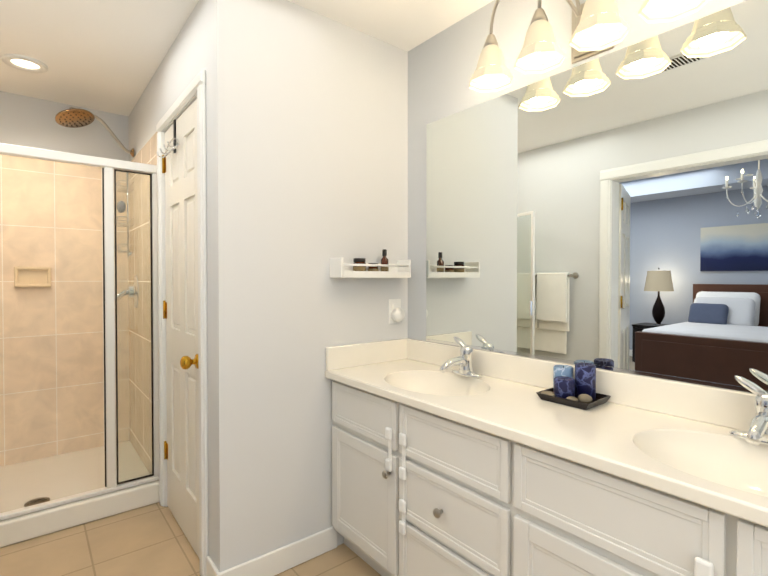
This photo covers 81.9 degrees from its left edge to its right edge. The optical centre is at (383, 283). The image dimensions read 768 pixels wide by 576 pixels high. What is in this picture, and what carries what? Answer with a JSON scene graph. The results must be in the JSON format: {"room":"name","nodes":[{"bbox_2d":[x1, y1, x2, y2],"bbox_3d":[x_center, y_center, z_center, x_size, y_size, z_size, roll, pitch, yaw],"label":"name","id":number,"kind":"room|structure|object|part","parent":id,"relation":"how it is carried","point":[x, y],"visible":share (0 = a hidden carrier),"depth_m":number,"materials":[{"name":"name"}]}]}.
{"room":"bathroom","nodes":[
{"label":"bathroom","id":0,"kind":"room"},
{"bbox_2d":[0,91,128,160],"bbox_3d":[-1.958,-0.008,3.270,2.325,2.440,0.120,-1,1,-39],"label":"wall","id":1,"kind":"structure","parent":0,"point":[26,121],"depth_m":2.97,"materials":[{"name":"paint"}]},
{"bbox_2d":[0,154,127,465],"bbox_3d":[-2.301,0.177,2.915,1.103,2.080,0.010,-1,1,-39],"label":"shower wall tile","id":2,"kind":"structure","parent":1,"relation":"attached to","point":[51,365],"depth_m":2.98,"materials":[{"name":"beige tile"}]},
{"bbox_2d":[14,266,50,287],"bbox_3d":[-2.291,-0.045,2.889,0.190,0.135,0.040,-1,1,-39],"label":"soap dish","id":3,"kind":"object","parent":2,"relation":"attached to","point":[32,276],"visible":0.98,"depth_m":2.89,"materials":[{"name":"ceramic"}]},
{"bbox_2d":[128,0,209,555],"bbox_3d":[-1.249,0.002,2.575,0.120,2.440,1.853,-1,1,-39],"label":"wall","id":4,"kind":"structure","parent":0,"point":[184,62],"depth_m":2.13,"materials":[{"name":"paint"}]},
{"bbox_2d":[55,107,133,156],"bbox_3d":[-1.882,-1.000,2.894,0.434,0.262,0.208,-1,1,-39],"label":"shower head","id":5,"kind":"object","parent":4,"relation":"attached to","point":[71,117],"visible":1,"depth_m":2.83},
{"bbox_2d":[124,132,157,473],"bbox_3d":[-1.553,0.178,2.855,0.010,2.080,0.990,-1,1,-39],"label":"shower wall tile","id":6,"kind":"structure","parent":4,"relation":"attached to","point":[147,155],"depth_m":2.90,"materials":[{"name":"beige tile"}]},
{"bbox_2d":[114,172,134,256],"bbox_3d":[-1.769,-0.494,3.018,0.111,0.620,0.223,-1,1,-39],"label":"shower caddy","id":7,"kind":"object","parent":6,"relation":"hanging from","point":[128,251],"depth_m":3.02,"materials":[{"name":"silver metal"}]},
{"bbox_2d":[117,275,138,307],"bbox_3d":[-1.744,0.053,2.956,0.159,0.232,0.184,-1,1,-39],"label":"shower valve","id":8,"kind":"object","parent":6,"relation":"attached to","point":[135,286],"depth_m":2.96,"materials":[{"name":"silver metal"}]},
{"bbox_2d":[162,99,199,558],"bbox_3d":[-1.000,0.201,2.145,0.109,2.033,0.679,-1,1,-39],"label":"closet door","id":9,"kind":"structure","parent":4,"relation":"in","point":[180,316],"depth_m":2.14,"materials":[{"name":"white wood"}]},
{"bbox_2d":[156,120,179,157],"bbox_3d":[-1.060,-0.735,2.218,0.104,0.170,0.263,-1,1,-39],"label":"hook","id":10,"kind":"object","parent":9,"relation":"hanging from","point":[174,139],"visible":1,"depth_m":2.21,"materials":[{"name":"silver metal"}]},
{"bbox_2d":[156,69,207,575],"bbox_3d":[-0.946,0.170,2.181,0.144,2.115,0.814,-1,1,-39],"label":"door frame","id":11,"kind":"structure","parent":4,"relation":"attached to","point":[194,90],"depth_m":1.85,"materials":[{"name":"white wood"}]},
{"bbox_2d":[0,502,381,575],"bbox_3d":[-0.386,1.289,1.319,2.325,0.100,5.160,-1,1,-39],"label":"floor","id":12,"kind":"structure","parent":0,"point":[150,540],"depth_m":2.01,"materials":[{"name":"beige tile"}]},
{"bbox_2d":[0,441,158,547],"bbox_3d":[-1.985,1.165,2.532,1.081,0.115,1.004,-1,1,-39],"label":"shower pan","id":13,"kind":"object","parent":12,"relation":"on","point":[32,482],"visible":0.9,"depth_m":2.46,"materials":[{"name":"white plastic"}]},
{"bbox_2d":[0,143,158,520],"bbox_3d":[-1.700,0.226,2.163,1.081,1.767,0.044,-1,1,-39],"label":"frame","id":14,"kind":"object","parent":13,"relation":"on","point":[110,167],"visible":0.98,"depth_m":2.35,"materials":[{"name":"silver metal"}]},
{"bbox_2d":[325,338,767,575],"bbox_3d":[0.552,0.768,1.393,0.514,0.940,2.016,-1,1,-39],"label":"bathroom vanity","id":15,"kind":"object","parent":12,"relation":"on","point":[417,492],"depth_m":1.32,"materials":[{"name":"white wood"}]},
{"bbox_2d":[439,337,480,377],"bbox_3d":[0.308,0.315,1.878,0.193,0.161,0.162,-1,1,-39],"label":"faucet","id":16,"kind":"object","parent":15,"relation":"on","point":[463,360],"visible":0.98,"depth_m":1.89,"materials":[{"name":"silver metal"}]},
{"bbox_3d":[0.556,0.433,1.391,0.506,0.270,2.016,-1,1,-39],"label":"bathroom vanity top","id":17,"kind":"part","parent":15,"relation":"part of","materials":[{"name":"beige stone"}]},
{"bbox_2d":[536,363,610,409],"bbox_3d":[0.647,0.337,1.513,0.158,0.128,0.185,-1,1,-39],"label":"tray","id":18,"kind":"object","parent":15,"relation":"on","point":[579,391],"visible":1,"depth_m":1.49,"materials":[{"name":"brown wood"}]},
{"bbox_2d":[729,375,767,444],"bbox_3d":[0.935,0.326,1.093,0.193,0.161,0.162,-1,1,-39],"label":"faucet","id":19,"kind":"object","parent":15,"relation":"on","point":[756,433],"visible":1,"depth_m":1.12,"materials":[{"name":"silver metal"}]},
{"bbox_2d":[0,0,492,115],"bbox_3d":[-0.386,-1.261,1.284,2.325,0.120,5.160,-1,1,-39],"label":"ceiling","id":20,"kind":"structure","parent":0,"point":[105,55],"depth_m":2.14,"materials":[{"name":"paint"}]},
{"bbox_2d":[1,54,47,72],"bbox_3d":[-1.974,-1.210,2.435,0.200,0.012,0.200,-1,1,-39],"label":"recessed light","id":21,"kind":"object","parent":20,"relation":"in","point":[24,63],"visible":1,"depth_m":2.43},
{"bbox_2d":[207,0,407,571],"bbox_3d":[-0.297,0.009,2.072,0.982,2.440,0.120,-1,1,-39],"label":"wall","id":22,"kind":"structure","parent":0,"point":[307,144],"depth_m":1.90,"materials":[{"name":"paint"}]},
{"bbox_2d":[213,526,336,575],"bbox_3d":[-0.435,1.179,1.895,0.550,0.105,0.016,-1,1,-39],"label":"baseboard","id":23,"kind":"structure","parent":22,"relation":"attached to","point":[284,558],"depth_m":1.90,"materials":[{"name":"white wood"}]},
{"bbox_2d":[330,249,410,277],"bbox_3d":[-0.057,-0.099,2.121,0.415,0.138,0.100,-1,1,-39],"label":"spice shelf","id":24,"kind":"object","parent":22,"relation":"attached to","point":[357,268],"visible":0.98,"depth_m":2.08,"materials":[{"name":"white plastic"}]},
{"bbox_2d":[389,299,404,323],"bbox_3d":[0.070,0.141,2.256,0.080,0.126,0.054,-1,1,-39],"label":"electrical outlet plate","id":25,"kind":"object","parent":22,"relation":"attached to","point":[396,313],"visible":1,"depth_m":2.25,"materials":[{"name":"white plastic"}]},
{"bbox_2d":[408,0,746,390],"bbox_3d":[0.475,0.010,1.989,0.120,2.440,5.160,-1,1,-39],"label":"wall","id":26,"kind":"structure","parent":0,"point":[442,66],"depth_m":2.04,"materials":[{"name":"paint"}]},
{"bbox_2d":[483,0,499,47],"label":"sconce","id":27,"kind":"object","parent":26,"relation":"attached to","point":[491,39],"depth_m":1.68,"materials":[{"name":"silver metal"}]},
{"bbox_2d":[530,0,547,24],"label":"sconce","id":28,"kind":"object","parent":26,"relation":"attached to","point":[539,14],"depth_m":1.51,"materials":[{"name":"silver metal"}]},
{"bbox_2d":[566,0,584,34],"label":"sconce","id":29,"kind":"object","parent":26,"relation":"attached to","point":[576,11],"depth_m":1.53,"materials":[{"name":"silver metal"}]},
{"bbox_2d":[571,45,613,63],"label":"sconce","id":30,"kind":"object","parent":26,"relation":"attached to","point":[576,55],"depth_m":1.57,"materials":[{"name":"silver metal"}]},
{"bbox_2d":[426,0,767,392],"bbox_3d":[0.793,-0.244,1.484,0.008,1.079,1.860,-1,1,-39],"label":"wall mirror","id":31,"kind":"object","parent":26,"relation":"attached to","point":[608,211],"visible":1,"depth_m":1.48,"materials":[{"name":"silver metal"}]}
]}

